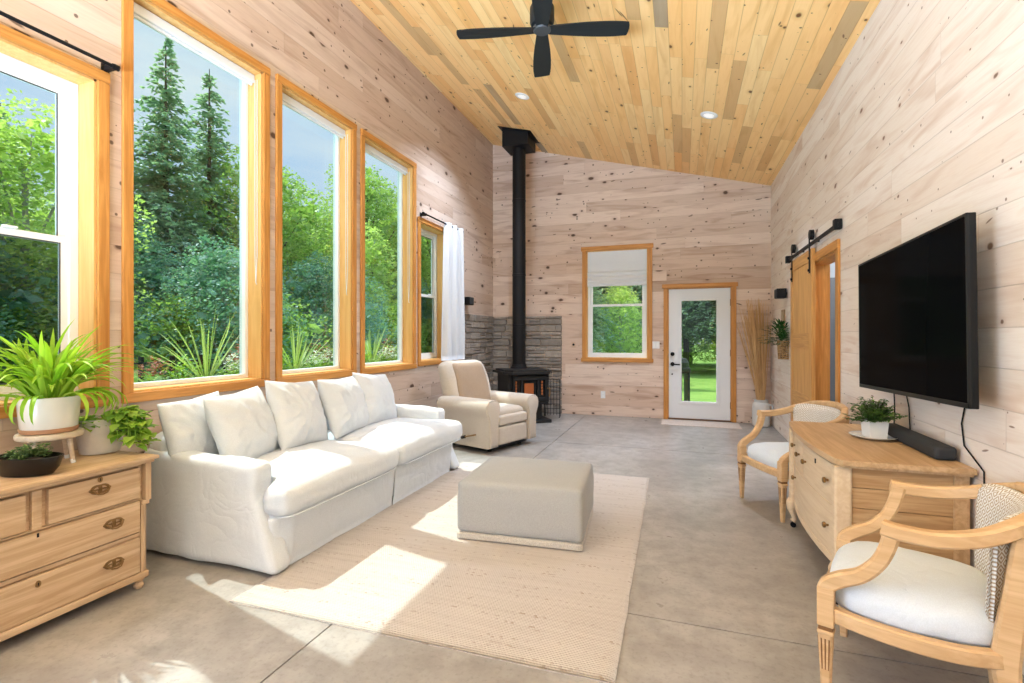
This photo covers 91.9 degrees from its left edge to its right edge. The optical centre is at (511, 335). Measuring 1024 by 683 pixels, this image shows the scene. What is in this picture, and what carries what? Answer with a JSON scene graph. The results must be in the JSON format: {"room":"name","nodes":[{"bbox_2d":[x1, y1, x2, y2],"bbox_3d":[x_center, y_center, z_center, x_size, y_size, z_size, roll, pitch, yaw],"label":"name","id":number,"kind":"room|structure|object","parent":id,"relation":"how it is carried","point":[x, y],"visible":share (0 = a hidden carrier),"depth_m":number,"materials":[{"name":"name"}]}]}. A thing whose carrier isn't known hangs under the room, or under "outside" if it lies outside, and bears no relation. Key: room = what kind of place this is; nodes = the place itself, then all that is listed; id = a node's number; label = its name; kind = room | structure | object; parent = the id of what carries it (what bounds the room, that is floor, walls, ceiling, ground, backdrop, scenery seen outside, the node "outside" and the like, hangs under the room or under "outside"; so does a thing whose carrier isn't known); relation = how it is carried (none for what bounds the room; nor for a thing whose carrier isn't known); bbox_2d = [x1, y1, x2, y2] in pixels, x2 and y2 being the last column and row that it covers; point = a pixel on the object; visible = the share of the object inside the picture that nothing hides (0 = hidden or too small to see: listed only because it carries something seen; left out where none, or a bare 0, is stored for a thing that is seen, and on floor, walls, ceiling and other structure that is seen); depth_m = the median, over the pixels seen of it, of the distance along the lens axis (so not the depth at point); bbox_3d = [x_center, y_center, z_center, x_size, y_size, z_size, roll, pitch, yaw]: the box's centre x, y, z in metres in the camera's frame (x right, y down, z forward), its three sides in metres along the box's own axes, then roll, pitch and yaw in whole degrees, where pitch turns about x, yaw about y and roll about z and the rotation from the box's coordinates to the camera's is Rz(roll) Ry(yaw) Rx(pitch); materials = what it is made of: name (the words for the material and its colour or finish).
{"room":"living room","nodes":[
{"label":"living room","id":0,"kind":"room"},
{"bbox_2d":[134,355,178,382],"bbox_3d":[-2.683,0.261,3.712,0.330,0.234,0.308,0,0,-32],"label":"plant","id":1,"kind":"object","parent":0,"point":[152,374],"visible":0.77,"depth_m":3.71,"materials":[{"name":"green plant"}]},
{"bbox_2d":[0,0,492,454],"bbox_3d":[-2.087,-1.060,3.989,0.200,4.740,10.590,0,0,19],"label":"wall","id":2,"kind":"structure","parent":0,"point":[330,50],"depth_m":4.86,"materials":[{"name":"brown wood"}]},
{"bbox_2d":[0,24,109,418],"bbox_3d":[-2.603,-0.560,2.430,0.218,1.930,1.025,0,0,19],"label":"window","id":3,"kind":"structure","parent":2,"relation":"in","point":[82,102],"depth_m":2.83,"materials":[{"name":"orange wood"}]},
{"bbox_2d":[0,10,120,73],"bbox_3d":[-2.497,-1.540,2.346,0.092,0.075,1.139,0,0,19],"label":"curtain rod","id":4,"kind":"object","parent":2,"relation":"attached to","point":[108,67],"visible":1,"depth_m":2.64,"materials":[{"name":"black metal"}]},
{"bbox_2d":[121,0,269,403],"bbox_3d":[-2.233,-0.877,3.509,0.218,2.565,1.111,0,0,19],"label":"window","id":5,"kind":"structure","parent":2,"relation":"in","point":[254,298],"depth_m":3.78,"materials":[{"name":"orange wood"}]},
{"bbox_2d":[134,2,257,283],"bbox_3d":[-2.222,-1.248,3.505,0.086,1.675,0.961,0,0,19],"label":"roller blind","id":6,"kind":"object","parent":5,"relation":"attached to","point":[143,15],"visible":0.9,"depth_m":3.49,"materials":[{"name":"fabric"}]},
{"bbox_2d":[275,73,356,382],"bbox_3d":[-1.857,-0.877,4.601,0.218,2.565,1.055,0,0,19],"label":"window","id":7,"kind":"structure","parent":2,"relation":"in","point":[344,306],"depth_m":5.01,"materials":[{"name":"orange wood"}]},
{"bbox_2d":[282,92,347,294],"bbox_3d":[-1.847,-1.248,4.598,0.086,1.675,0.905,0,0,19],"label":"roller blind","id":8,"kind":"object","parent":7,"relation":"attached to","point":[287,101],"visible":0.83,"depth_m":4.75,"materials":[{"name":"fabric"}]},
{"bbox_2d":[360,128,416,373],"bbox_3d":[-1.477,-0.877,5.709,0.218,2.565,1.122,0,0,19],"label":"window","id":9,"kind":"structure","parent":2,"relation":"in","point":[406,311],"depth_m":6.15,"materials":[{"name":"orange wood"}]},
{"bbox_2d":[365,143,409,301],"bbox_3d":[-1.466,-1.248,5.706,0.086,1.675,0.972,0,0,19],"label":"window frame","id":10,"kind":"structure","parent":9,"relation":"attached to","point":[370,150],"depth_m":5.85,"materials":[{"name":"white paint"}]},
{"bbox_2d":[417,216,443,365],"bbox_3d":[-1.136,-0.565,6.702,0.218,1.900,0.860,0,0,19],"label":"window","id":11,"kind":"structure","parent":2,"relation":"in","point":[425,228],"depth_m":6.98,"materials":[{"name":"orange wood"}]},
{"bbox_2d":[420,212,463,232],"bbox_3d":[-0.957,-1.542,6.831,0.092,0.075,1.204,0,0,19],"label":"curtain rod","id":12,"kind":"object","parent":2,"relation":"attached to","point":[422,213],"visible":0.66,"depth_m":6.43,"materials":[{"name":"black metal"}]},
{"bbox_2d":[441,222,464,360],"bbox_3d":[-0.831,-0.620,7.073,0.113,1.920,0.606,0,0,19],"label":"curtain","id":13,"kind":"object","parent":12,"relation":"hanging from","point":[453,304],"visible":1,"depth_m":7.04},
{"bbox_2d":[0,412,1023,682],"bbox_3d":[0.068,1.410,3.249,4.757,0.200,10.590,0,0,19],"label":"floor","id":14,"kind":"structure","parent":0,"point":[723,590],"depth_m":2.26,"materials":[{"name":"concrete"}]},
{"bbox_2d":[0,450,158,641],"bbox_3d":[-2.272,0.967,2.220,0.540,0.686,1.000,0,0,19],"label":"dresser","id":15,"kind":"object","parent":14,"relation":"on","point":[73,536],"visible":0.98,"depth_m":2.27,"materials":[{"name":"brown wood"}]},
{"bbox_2d":[0,442,63,477],"bbox_3d":[-2.184,0.555,2.233,0.300,0.138,0.173,0,0,0],"label":"succulent bowl","id":16,"kind":"object","parent":15,"relation":"on","point":[25,462],"visible":1,"depth_m":2.19,"materials":[{"name":"ceramic"}]},
{"bbox_2d":[13,427,84,462],"bbox_3d":[-2.264,0.548,2.427,0.256,0.157,0.256,0,0,19],"label":"plant stand","id":17,"kind":"object","parent":15,"relation":"on","point":[67,437],"visible":0.66,"depth_m":2.38,"materials":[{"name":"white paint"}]},
{"bbox_2d":[0,320,144,434],"bbox_3d":[-2.185,0.190,2.408,0.622,0.557,0.817,0,0,19],"label":"leaf plant","id":18,"kind":"object","parent":17,"relation":"on","point":[50,405],"visible":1,"depth_m":2.36,"materials":[{"name":"plant"}]},
{"bbox_2d":[76,415,122,455],"bbox_3d":[-2.212,0.531,2.658,0.216,0.186,0.216,0,0,19],"label":"pot","id":19,"kind":"object","parent":15,"relation":"on","point":[94,441],"depth_m":2.58,"materials":[{"name":"ceramic"}]},
{"bbox_2d":[76,405,160,455],"bbox_3d":[-2.141,0.503,2.649,0.421,0.243,0.285,0,0,-13],"label":"pothos","id":20,"kind":"object","parent":15,"relation":"on","point":[103,434],"visible":0.91,"depth_m":2.60,"materials":[{"name":"plant"}]},
{"bbox_2d":[144,372,462,574],"bbox_3d":[-1.360,0.806,3.919,1.130,0.987,2.392,0,0,19],"label":"sofa","id":21,"kind":"object","parent":14,"relation":"on","point":[242,479],"visible":0.99,"depth_m":3.07,"materials":[{"name":"fabric"}]},
{"bbox_2d":[157,391,219,456],"bbox_3d":[-1.990,0.611,3.136,0.203,0.478,0.483,0,0,9],"label":"cushion","id":22,"kind":"object","parent":21,"relation":"on","point":[185,428],"depth_m":2.99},
{"bbox_2d":[202,386,278,458],"bbox_3d":[-1.758,0.597,3.270,0.293,0.481,0.593,0,0,3],"label":"cushion","id":23,"kind":"object","parent":21,"relation":"on","point":[242,423],"depth_m":3.13,"materials":[{"name":"fabric"}]},
{"bbox_2d":[264,380,327,449],"bbox_3d":[-1.605,0.583,3.723,0.308,0.541,0.581,0,0,19],"label":"cushion","id":24,"kind":"object","parent":21,"relation":"on","point":[299,412],"depth_m":3.59,"materials":[{"name":"fabric"}]},
{"bbox_2d":[256,440,398,516],"bbox_3d":[-1.442,0.898,3.356,0.907,0.232,1.169,0,0,19],"label":"seat cushion","id":25,"kind":"object","parent":21,"relation":"on","point":[307,475],"depth_m":3.11,"materials":[{"name":"fabric"}]},
{"bbox_2d":[317,376,368,439],"bbox_3d":[-1.422,0.593,4.231,0.287,0.487,0.629,0,0,10],"label":"cushion","id":26,"kind":"object","parent":21,"relation":"on","point":[344,401],"depth_m":4.05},
{"bbox_2d":[352,372,396,424],"bbox_3d":[-1.290,0.593,4.704,0.274,0.530,0.630,0,0,19],"label":"cushion","id":27,"kind":"object","parent":21,"relation":"on","point":[376,390],"depth_m":4.56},
{"bbox_2d":[327,417,462,464],"bbox_3d":[-1.066,0.899,4.439,0.911,0.226,1.152,0,0,19],"label":"seat cushion","id":28,"kind":"object","parent":21,"relation":"on","point":[414,438],"depth_m":4.18,"materials":[{"name":"fabric"}]},
{"bbox_2d":[229,462,649,682],"bbox_3d":[-0.064,1.303,3.493,1.879,0.012,2.842,0,0,18],"label":"area rug","id":29,"kind":"object","parent":14,"relation":"on","point":[404,572],"visible":0.68,"depth_m":2.56,"materials":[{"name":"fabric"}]},
{"bbox_2d":[457,456,593,550],"bbox_3d":[0.123,1.104,3.407,0.815,0.381,0.725,0,0,14],"label":"ottoman","id":30,"kind":"object","parent":29,"relation":"on","point":[510,500],"visible":1,"depth_m":3.09,"materials":[{"name":"grey fabric"}]},
{"bbox_2d":[437,360,537,451],"bbox_3d":[-0.357,0.809,6.050,1.000,1.003,0.974,0,0,39],"label":"recliner","id":31,"kind":"object","parent":14,"relation":"on","point":[489,419],"visible":1,"depth_m":5.83,"materials":[{"name":"beige fabric"}]},
{"bbox_2d":[493,364,551,422],"bbox_3d":[0.180,0.880,7.676,0.800,0.860,0.686,0,0,-19],"label":"wood stove","id":32,"kind":"object","parent":14,"relation":"on","point":[517,378],"visible":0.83,"depth_m":7.46,"materials":[{"name":"metal"}]},
{"bbox_2d":[498,126,538,364],"bbox_3d":[0.112,-1.403,7.872,0.530,3.746,0.530,0,0,19],"label":"pipe","id":33,"kind":"object","parent":32,"relation":"on","point":[518,143],"visible":0.98,"depth_m":7.78,"materials":[{"name":"black metal"}]},
{"bbox_2d":[544,375,559,417],"bbox_3d":[0.626,0.973,8.012,0.306,0.679,0.170,0,0,9],"label":"rack","id":34,"kind":"object","parent":14,"relation":"on","point":[550,385],"visible":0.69,"depth_m":8.08,"materials":[{"name":"metal"}]},
{"bbox_2d":[660,419,741,428],"bbox_3d":[2.785,1.304,7.343,1.110,0.010,0.470,0,0,19],"label":"door mat","id":35,"kind":"object","parent":14,"relation":"on","point":[663,421],"visible":1,"depth_m":7.28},
{"bbox_2d":[752,399,773,426],"bbox_3d":[3.623,1.116,7.191,0.245,0.388,0.242,0,0,2],"label":"vase","id":36,"kind":"object","parent":14,"relation":"on","point":[757,404],"visible":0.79,"depth_m":7.11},
{"bbox_2d":[736,298,771,399],"bbox_3d":[3.523,0.321,7.224,0.441,1.740,0.260,0,0,4],"label":"bundle","id":37,"kind":"object","parent":36,"relation":"in","point":[758,360],"visible":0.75,"depth_m":7.17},
{"bbox_2d":[737,400,849,522],"bbox_3d":[2.168,0.907,3.773,0.650,0.808,0.663,0,0,-5],"label":"armchair","id":38,"kind":"object","parent":14,"relation":"on","point":[772,458],"visible":0.51,"depth_m":3.80,"materials":[{"name":"brown wood"}]},
{"bbox_2d":[747,442,788,470],"bbox_3d":[2.122,0.900,3.769,0.503,0.135,0.555,0,0,-5],"label":"seat cushion","id":39,"kind":"object","parent":38,"relation":"on","point":[766,456],"depth_m":3.70,"materials":[{"name":"fabric"}]},
{"bbox_2d":[786,421,976,604],"bbox_3d":[1.974,0.951,2.832,0.575,0.718,1.160,0,0,19],"label":"chest","id":40,"kind":"object","parent":14,"relation":"on","point":[839,479],"visible":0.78,"depth_m":2.39,"materials":[{"name":"brown wood"}]},
{"bbox_2d":[848,431,897,440],"bbox_3d":[2.094,0.581,2.865,0.244,0.021,0.244,0,0,19],"label":"serving plate","id":41,"kind":"object","parent":40,"relation":"on","point":[854,433],"visible":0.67,"depth_m":2.84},
{"bbox_2d":[842,397,906,438],"bbox_3d":[2.087,0.468,2.867,0.277,0.230,0.315,0,0,-44],"label":"boxwood","id":42,"kind":"object","parent":41,"relation":"on","point":[875,420],"visible":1,"depth_m":2.82,"materials":[{"name":"green plant"}]},
{"bbox_2d":[888,423,956,460],"bbox_3d":[2.168,0.558,2.671,0.090,0.066,0.700,0,0,19],"label":"soundbar","id":43,"kind":"object","parent":40,"relation":"on","point":[938,450],"visible":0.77,"depth_m":2.50,"materials":[{"name":"plastic"}]},
{"bbox_2d":[817,479,1023,682],"bbox_3d":[1.503,0.907,1.782,0.650,0.808,0.663,0,0,39],"label":"armchair","id":44,"kind":"object","parent":14,"relation":"on","point":[925,604],"visible":1,"depth_m":1.63,"materials":[{"name":"brown wood"}]},
{"bbox_2d":[830,541,994,647],"bbox_3d":[1.466,0.900,1.811,0.503,0.135,0.555,0,0,39],"label":"seat cushion","id":45,"kind":"object","parent":44,"relation":"on","point":[925,595],"depth_m":1.67,"materials":[{"name":"fabric"}]},
{"bbox_2d":[350,0,879,185],"bbox_3d":[0.104,-2.889,3.263,5.417,1.584,11.040,0,0,19],"label":"ceiling","id":46,"kind":"structure","parent":0,"point":[639,97],"depth_m":5.13,"materials":[{"name":"brown wood"}]},
{"bbox_2d":[456,0,629,76],"bbox_3d":[0.234,-2.602,3.853,1.027,0.491,1.027,0,0,-42],"label":"ceiling fan","id":47,"kind":"object","parent":46,"relation":"hanging from","point":[541,11],"visible":1,"depth_m":3.85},
{"bbox_2d":[493,145,770,423],"bbox_3d":[1.783,-1.050,8.153,4.417,4.720,0.200,0,0,19],"label":"wall","id":48,"kind":"structure","parent":0,"point":[700,229],"depth_m":8.03,"materials":[{"name":"brown wood"}]},
{"bbox_2d":[464,314,561,412],"bbox_3d":[0.055,0.482,7.993,1.251,1.647,1.226,0,0,19],"label":"cladding","id":49,"kind":"object","parent":48,"relation":"attached to","point":[476,333],"visible":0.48,"depth_m":8.44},
{"bbox_2d":[581,243,652,362],"bbox_3d":[1.723,-0.526,8.127,1.160,1.902,0.168,0,0,19],"label":"window","id":50,"kind":"structure","parent":48,"relation":"in","point":[588,355],"depth_m":8.09,"materials":[{"name":"orange wood"}]},
{"bbox_2d":[587,249,646,286],"bbox_3d":[1.710,-1.109,8.090,0.950,0.587,0.057,0,0,19],"label":"roman shade","id":51,"kind":"object","parent":50,"relation":"attached to","point":[623,267],"visible":1,"depth_m":8.07,"materials":[{"name":"fabric"}]},
{"bbox_2d":[662,282,737,422],"bbox_3d":[2.919,0.258,7.729,1.096,2.144,0.263,0,0,19],"label":"door","id":52,"kind":"structure","parent":48,"relation":"in","point":[723,409],"depth_m":7.66,"materials":[{"name":"white wood"}]},
{"bbox_2d":[830,262,834,277],"bbox_3d":[4.022,0.010,4.804,1.713,2.600,5.100,0,0,19],"label":"wall","id":53,"kind":"structure","parent":0,"point":[832,266],"depth_m":6.31,"materials":[{"name":"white paint"}]},
{"bbox_2d":[830,277,834,400],"bbox_3d":[4.232,0.280,6.197,0.820,2.040,0.124,0,0,19],"label":"door","id":54,"kind":"structure","parent":53,"relation":"in","point":[832,280],"depth_m":6.26,"materials":[{"name":"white wood"}]},
{"bbox_2d":[861,419,888,438],"bbox_3d":[2.091,0.534,2.856,0.100,0.098,0.100,0,0,9],"label":"pot","id":55,"kind":"object","parent":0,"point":[878,429],"depth_m":2.81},
{"bbox_2d":[771,0,1023,674],"bbox_3d":[2.251,-0.474,2.499,0.140,3.569,10.590,0,0,19],"label":"wall","id":56,"kind":"structure","parent":0,"point":[920,127],"depth_m":2.67,"materials":[{"name":"brown wood"}]},
{"bbox_2d":[774,288,786,298],"bbox_3d":[3.399,-0.535,6.255,0.129,0.120,0.170,0,0,19],"label":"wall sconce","id":57,"kind":"object","parent":56,"relation":"attached to","point":[779,293],"visible":1,"depth_m":6.18,"materials":[{"name":"black metal"}]},
{"bbox_2d":[777,340,788,359],"bbox_3d":[3.394,0.172,6.215,0.113,0.236,0.243,0,0,19],"label":"wall basket","id":58,"kind":"object","parent":56,"relation":"attached to","point":[781,349],"visible":0.91,"depth_m":6.14,"materials":[{"name":"wicker"}]},
{"bbox_2d":[757,318,789,357],"bbox_3d":[3.278,0.024,6.263,0.348,0.503,0.702,0,0,19],"label":"fern","id":59,"kind":"object","parent":58,"relation":"in","point":[780,326],"visible":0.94,"depth_m":6.19,"materials":[{"name":"green plant"}]},
{"bbox_2d":[785,218,841,420],"bbox_3d":[3.077,0.130,5.012,0.210,2.360,2.080,0,0,19],"label":"door","id":60,"kind":"structure","parent":56,"relation":"in","point":[809,272],"depth_m":4.93,"materials":[{"name":"orange wood"}]},
{"bbox_2d":[858,212,978,408],"bbox_3d":[2.164,-0.088,2.660,0.129,0.816,1.334,0,-2,19],"label":"television","id":61,"kind":"object","parent":56,"relation":"attached to","point":[918,300],"visible":1,"depth_m":2.42,"materials":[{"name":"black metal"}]},
{"bbox_2d":[961,408,984,483],"bbox_3d":[2.078,0.759,2.231,0.008,0.941,0.196,0,0,19],"label":"cable","id":62,"kind":"object","parent":56,"relation":"attached to","point":[978,464],"visible":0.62,"depth_m":2.29,"materials":[{"name":"black rubber"}]},
{"label":"outside","id":63,"kind":"structure","parent":0,"visible":0},
{"bbox_2d":[603,347,715,401],"bbox_3d":[10.394,1.757,30.265,120.000,0.161,144.000,0,0,19],"label":"lawn","id":64,"kind":"structure","parent":63,"point":[702,375],"depth_m":19.49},
{"bbox_2d":[0,103,51,379],"bbox_3d":[-13.926,-2.042,13.423,4.197,8.564,4.415,0,0,22],"label":"deciduous tree","id":65,"kind":"object","parent":64,"relation":"on","point":[3,114],"visible":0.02,"depth_m":13.56,"materials":[{"name":"green plant"}]},
{"bbox_2d":[0,125,54,382],"bbox_3d":[-11.150,-1.731,8.927,4.650,7.692,4.764,0,0,4],"label":"deciduous tree","id":66,"kind":"object","parent":64,"relation":"on","point":[2,205],"visible":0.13,"depth_m":9.90,"materials":[{"name":"green plant"}]},
{"bbox_2d":[0,238,57,383],"bbox_3d":[-9.666,-0.082,7.765,4.099,4.591,4.068,0,0,-13],"label":"deciduous tree","id":67,"kind":"object","parent":64,"relation":"on","point":[28,299],"visible":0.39,"depth_m":8.71,"materials":[{"name":"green plant"}]},
{"bbox_2d":[0,302,136,383],"bbox_3d":[-8.537,0.797,9.015,3.368,2.832,3.150,0,0,24],"label":"deciduous tree","id":68,"kind":"object","parent":64,"relation":"on","point":[54,326],"visible":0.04,"depth_m":8.82,"materials":[{"name":"green plant"}]},
{"bbox_2d":[0,88,156,381],"bbox_3d":[-9.822,-1.304,10.114,4.223,6.756,4.781,0,0,-35],"label":"deciduous tree","id":69,"kind":"object","parent":64,"relation":"on","point":[41,138],"visible":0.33,"depth_m":9.68,"materials":[{"name":"green plant"}]},
{"bbox_2d":[30,151,164,311],"bbox_3d":[-11.045,-2.661,13.280,5.134,9.959,4.880,0,0,8],"label":"deciduous tree","id":70,"kind":"object","parent":64,"relation":"on","point":[134,151],"visible":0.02,"depth_m":13.17,"materials":[{"name":"green plant"}]},
{"bbox_2d":[5,226,220,376],"bbox_3d":[-9.322,-0.184,11.672,4.326,4.846,4.294,0,0,-1],"label":"deciduous tree","id":71,"kind":"object","parent":64,"relation":"on","point":[155,269],"visible":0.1,"depth_m":11.74,"materials":[{"name":"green plant"}]},
{"bbox_2d":[134,37,233,339],"bbox_3d":[-9.730,-3.064,14.277,5.678,10.952,6.294,0,0,35],"label":"spruce tree","id":72,"kind":"object","parent":64,"relation":"on","point":[160,204],"visible":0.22,"depth_m":14.01,"materials":[{"name":"green plant"}]},
{"bbox_2d":[134,295,239,376],"bbox_3d":[-7.202,0.682,10.902,3.772,3.172,3.528,0,0,-39],"label":"deciduous tree","id":73,"kind":"object","parent":64,"relation":"on","point":[166,327],"visible":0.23,"depth_m":10.36,"materials":[{"name":"green plant"}]},
{"bbox_2d":[134,354,239,381],"bbox_3d":[-4.380,1.110,6.950,0.044,1.700,1.800,0,0,19],"label":"wire fence","id":74,"kind":"object","parent":64,"relation":"on","point":[171,358],"visible":0.15,"depth_m":6.56,"materials":[{"name":"black metal"}]},
{"bbox_2d":[171,69,239,301],"bbox_3d":[-9.642,-3.059,15.680,5.319,10.855,5.596,0,0,-13],"label":"spruce tree","id":75,"kind":"object","parent":64,"relation":"on","point":[212,142],"visible":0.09,"depth_m":15.62,"materials":[{"name":"green plant"}]},
{"bbox_2d":[134,234,317,376],"bbox_3d":[-6.477,0.000,11.178,3.887,4.387,3.917,0,0,6],"label":"bush","id":76,"kind":"object","parent":64,"relation":"on","point":[217,271],"visible":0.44,"depth_m":10.37,"materials":[{"name":"green plant"}]},
{"bbox_2d":[176,144,332,353],"bbox_3d":[-8.025,-2.150,16.351,5.336,8.615,5.208,0,0,-22],"label":"deciduous tree","id":77,"kind":"object","parent":64,"relation":"on","point":[287,194],"visible":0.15,"depth_m":15.71,"materials":[{"name":"green plant"}]},
{"bbox_2d":[184,291,332,374],"bbox_3d":[-6.243,0.566,12.906,3.906,3.512,4.176,0,0,-12],"label":"deciduous tree","id":78,"kind":"object","parent":64,"relation":"on","point":[317,329],"visible":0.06,"depth_m":12.59,"materials":[{"name":"green plant"}]},
{"bbox_2d":[233,208,332,337],"bbox_3d":[-7.603,-1.186,17.323,4.597,6.497,4.061,0,0,-16],"label":"deciduous tree","id":79,"kind":"object","parent":64,"relation":"on","point":[290,227],"visible":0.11,"depth_m":16.95,"materials":[{"name":"green plant"}]},
{"bbox_2d":[283,188,371,324],"bbox_3d":[-7.878,-1.835,19.902,4.789,7.922,4.907,0,0,-13],"label":"deciduous tree","id":80,"kind":"object","parent":64,"relation":"on","point":[312,195],"visible":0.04,"depth_m":19.27,"materials":[{"name":"green plant"}]},
{"bbox_2d":[282,250,396,366],"bbox_3d":[-5.438,-0.184,15.160,4.326,4.846,4.294,0,0,7],"label":"deciduous tree","id":81,"kind":"object","parent":64,"relation":"on","point":[323,295],"visible":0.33,"depth_m":14.62,"materials":[{"name":"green plant"}]},
{"bbox_2d":[309,310,384,365],"bbox_3d":[-6.057,0.682,16.327,3.528,3.172,3.772,0,0,41],"label":"deciduous tree","id":82,"kind":"object","parent":64,"relation":"on","point":[332,310],"visible":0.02,"depth_m":16.15,"materials":[{"name":"green plant"}]},
{"bbox_2d":[317,223,396,349],"bbox_3d":[-6.178,-1.186,19.843,4.061,6.497,4.597,0,0,-41],"label":"deciduous tree","id":83,"kind":"object","parent":64,"relation":"on","point":[370,255],"visible":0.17,"depth_m":19.64,"materials":[{"name":"green plant"}]},
{"bbox_2d":[304,161,431,320],"bbox_3d":[-6.616,-3.127,23.324,6.670,10.768,6.510,0,0,-17],"label":"deciduous tree","id":84,"kind":"object","parent":64,"relation":"on","point":[370,193],"visible":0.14,"depth_m":22.80,"materials":[{"name":"green plant"}]},
{"bbox_2d":[365,304,427,360],"bbox_3d":[-4.779,0.566,17.617,3.907,3.512,4.176,0,0,-22],"label":"deciduous tree","id":85,"kind":"object","parent":64,"relation":"on","point":[393,315],"visible":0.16,"depth_m":17.61,"materials":[{"name":"green plant"}]},
{"bbox_2d":[365,193,431,306],"bbox_3d":[-6.449,-2.659,26.692,6.896,9.745,6.091,0,0,-45],"label":"deciduous tree","id":86,"kind":"object","parent":64,"relation":"on","point":[394,216],"visible":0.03,"depth_m":25.48,"materials":[{"name":"green plant"}]},
{"bbox_2d":[372,277,431,351],"bbox_3d":[-4.931,-0.287,22.598,4.554,5.101,4.520,0,0,-30],"label":"deciduous tree","id":87,"kind":"object","parent":64,"relation":"on","point":[393,285],"visible":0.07,"depth_m":22.53,"materials":[{"name":"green plant"}]},
{"bbox_2d":[390,236,431,316],"bbox_3d":[-4.158,-2.778,26.219,6.194,9.999,6.045,0,0,14],"label":"deciduous tree","id":88,"kind":"object","parent":64,"relation":"on","point":[424,251],"visible":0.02,"depth_m":24.63,"materials":[{"name":"green plant"}]},
{"bbox_2d":[421,317,431,351],"bbox_3d":[-3.503,0.682,21.796,3.528,3.172,3.772,0,0,32],"label":"deciduous tree","id":89,"kind":"object","parent":64,"relation":"on","point":[429,330],"visible":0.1,"depth_m":21.44,"materials":[{"name":"green plant"}]},
{"bbox_2d":[593,287,625,352],"bbox_3d":[2.196,-2.252,18.567,4.090,8.475,3.650,0,0,26],"label":"spruce tree","id":90,"kind":"object","parent":64,"relation":"on","point":[596,328],"visible":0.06,"depth_m":18.07,"materials":[{"name":"green plant"}]},
{"bbox_2d":[593,286,637,347],"bbox_3d":[4.998,-3.882,24.748,5.132,11.916,5.750,0,0,1],"label":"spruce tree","id":91,"kind":"object","parent":64,"relation":"on","point":[602,289],"visible":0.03,"depth_m":24.06,"materials":[{"name":"green plant"}]},
{"bbox_2d":[593,286,641,352],"bbox_3d":[4.301,-0.067,19.256,2.850,4.028,2.518,0,0,-16],"label":"deciduous tree","id":92,"kind":"object","parent":64,"relation":"on","point":[619,293],"visible":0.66,"depth_m":18.96,"materials":[{"name":"green plant"}]},
{"bbox_2d":[597,285,706,352],"bbox_3d":[6.233,-3.635,23.336,5.499,11.396,4.907,0,0,34],"label":"deciduous tree","id":93,"kind":"object","parent":64,"relation":"on","point":[638,288],"visible":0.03,"depth_m":22.51,"materials":[{"name":"green plant"}]},
{"bbox_2d":[682,358,690,400],"bbox_3d":[3.542,1.105,10.493,0.400,1.310,0.440,0,0,8],"label":"covered grill","id":94,"kind":"object","parent":64,"relation":"on","point":[686,370],"visible":0.33,"depth_m":10.32,"materials":[{"name":"metal"}]},
{"bbox_2d":[682,358,690,373],"bbox_3d":[3.542,0.615,10.493,0.400,0.330,0.440,0,0,7],"label":"hood","id":95,"kind":"object","parent":94,"relation":"attached to","point":[685,364],"depth_m":10.30,"materials":[{"name":"metal"}]},
{"bbox_2d":[682,302,710,361],"bbox_3d":[8.929,-3.282,25.174,4.586,10.650,5.139,0,0,10],"label":"deciduous tree","id":96,"kind":"object","parent":64,"relation":"on","point":[685,341],"visible":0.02,"depth_m":24.98,"materials":[{"name":"green plant"}]},
{"bbox_2d":[682,300,715,340],"bbox_3d":[9.583,-3.500,22.754,5.361,11.111,4.784,0,0,42],"label":"spruce tree","id":97,"kind":"object","parent":64,"relation":"on","point":[709,316],"visible":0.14,"depth_m":22.39,"materials":[{"name":"green plant"}]},
{"bbox_2d":[682,335,715,364],"bbox_3d":[10.875,-2.080,30.869,5.115,8.461,5.241,0,0,24],"label":"deciduous tree","id":98,"kind":"object","parent":64,"relation":"on","point":[691,359],"visible":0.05,"depth_m":30.10,"materials":[{"name":"green plant"}]},
{"bbox_2d":[690,336,715,361],"bbox_3d":[12.068,-1.481,27.897,4.467,7.146,5.057,0,0,2],"label":"deciduous tree","id":99,"kind":"object","parent":64,"relation":"on","point":[710,346],"visible":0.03,"depth_m":27.66,"materials":[{"name":"green plant"}]},
{"bbox_3d":[-2.607,1.095,3.861,0.340,1.490,1.470,0,0,19],"label":"planter","id":100,"kind":"object","parent":64,"relation":"on","visible":0},
{"bbox_2d":[158,354,203,379],"bbox_3d":[-2.551,0.255,3.831,0.348,0.234,0.321,0,0,19],"label":"leafy plant","id":101,"kind":"object","parent":100,"relation":"in","point":[185,372],"visible":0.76,"depth_m":3.83,"materials":[{"name":"green plant"}]},
{"bbox_2d":[135,304,239,377],"bbox_3d":[-2.624,0.056,4.089,0.773,0.668,0.978,0,0,19],"label":"dracaena","id":102,"kind":"object","parent":100,"relation":"on","point":[206,357],"visible":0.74,"depth_m":4.05,"materials":[{"name":"green plant"}]},
{"bbox_2d":[219,353,239,374],"bbox_3d":[-2.411,0.261,4.279,0.326,0.230,0.348,0,0,19],"label":"flowers","id":103,"kind":"object","parent":100,"relation":"in","point":[231,368],"visible":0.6,"depth_m":4.25,"materials":[{"name":"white plant"}]},
{"bbox_3d":[-2.138,1.095,5.228,0.340,1.490,1.260,0,0,19],"label":"planter","id":104,"kind":"object","parent":64,"relation":"on","visible":0},
{"bbox_2d":[282,322,330,369],"bbox_3d":[-2.232,0.099,5.023,0.617,0.582,0.769,0,0,19],"label":"dracaena","id":105,"kind":"object","parent":104,"relation":"on","point":[298,346],"visible":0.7,"depth_m":5.02,"materials":[{"name":"green plant"}]},
{"bbox_3d":[-1.693,1.095,6.524,0.340,1.490,1.320,0,0,19],"label":"planter","id":106,"kind":"object","parent":64,"relation":"on","visible":0},
{"bbox_2d":[365,325,396,362],"bbox_3d":[-1.794,0.102,6.303,0.630,0.575,0.728,0,0,19],"label":"dracaena","id":107,"kind":"object","parent":106,"relation":"on","point":[368,344],"visible":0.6,"depth_m":6.33,"materials":[{"name":"green plant"}]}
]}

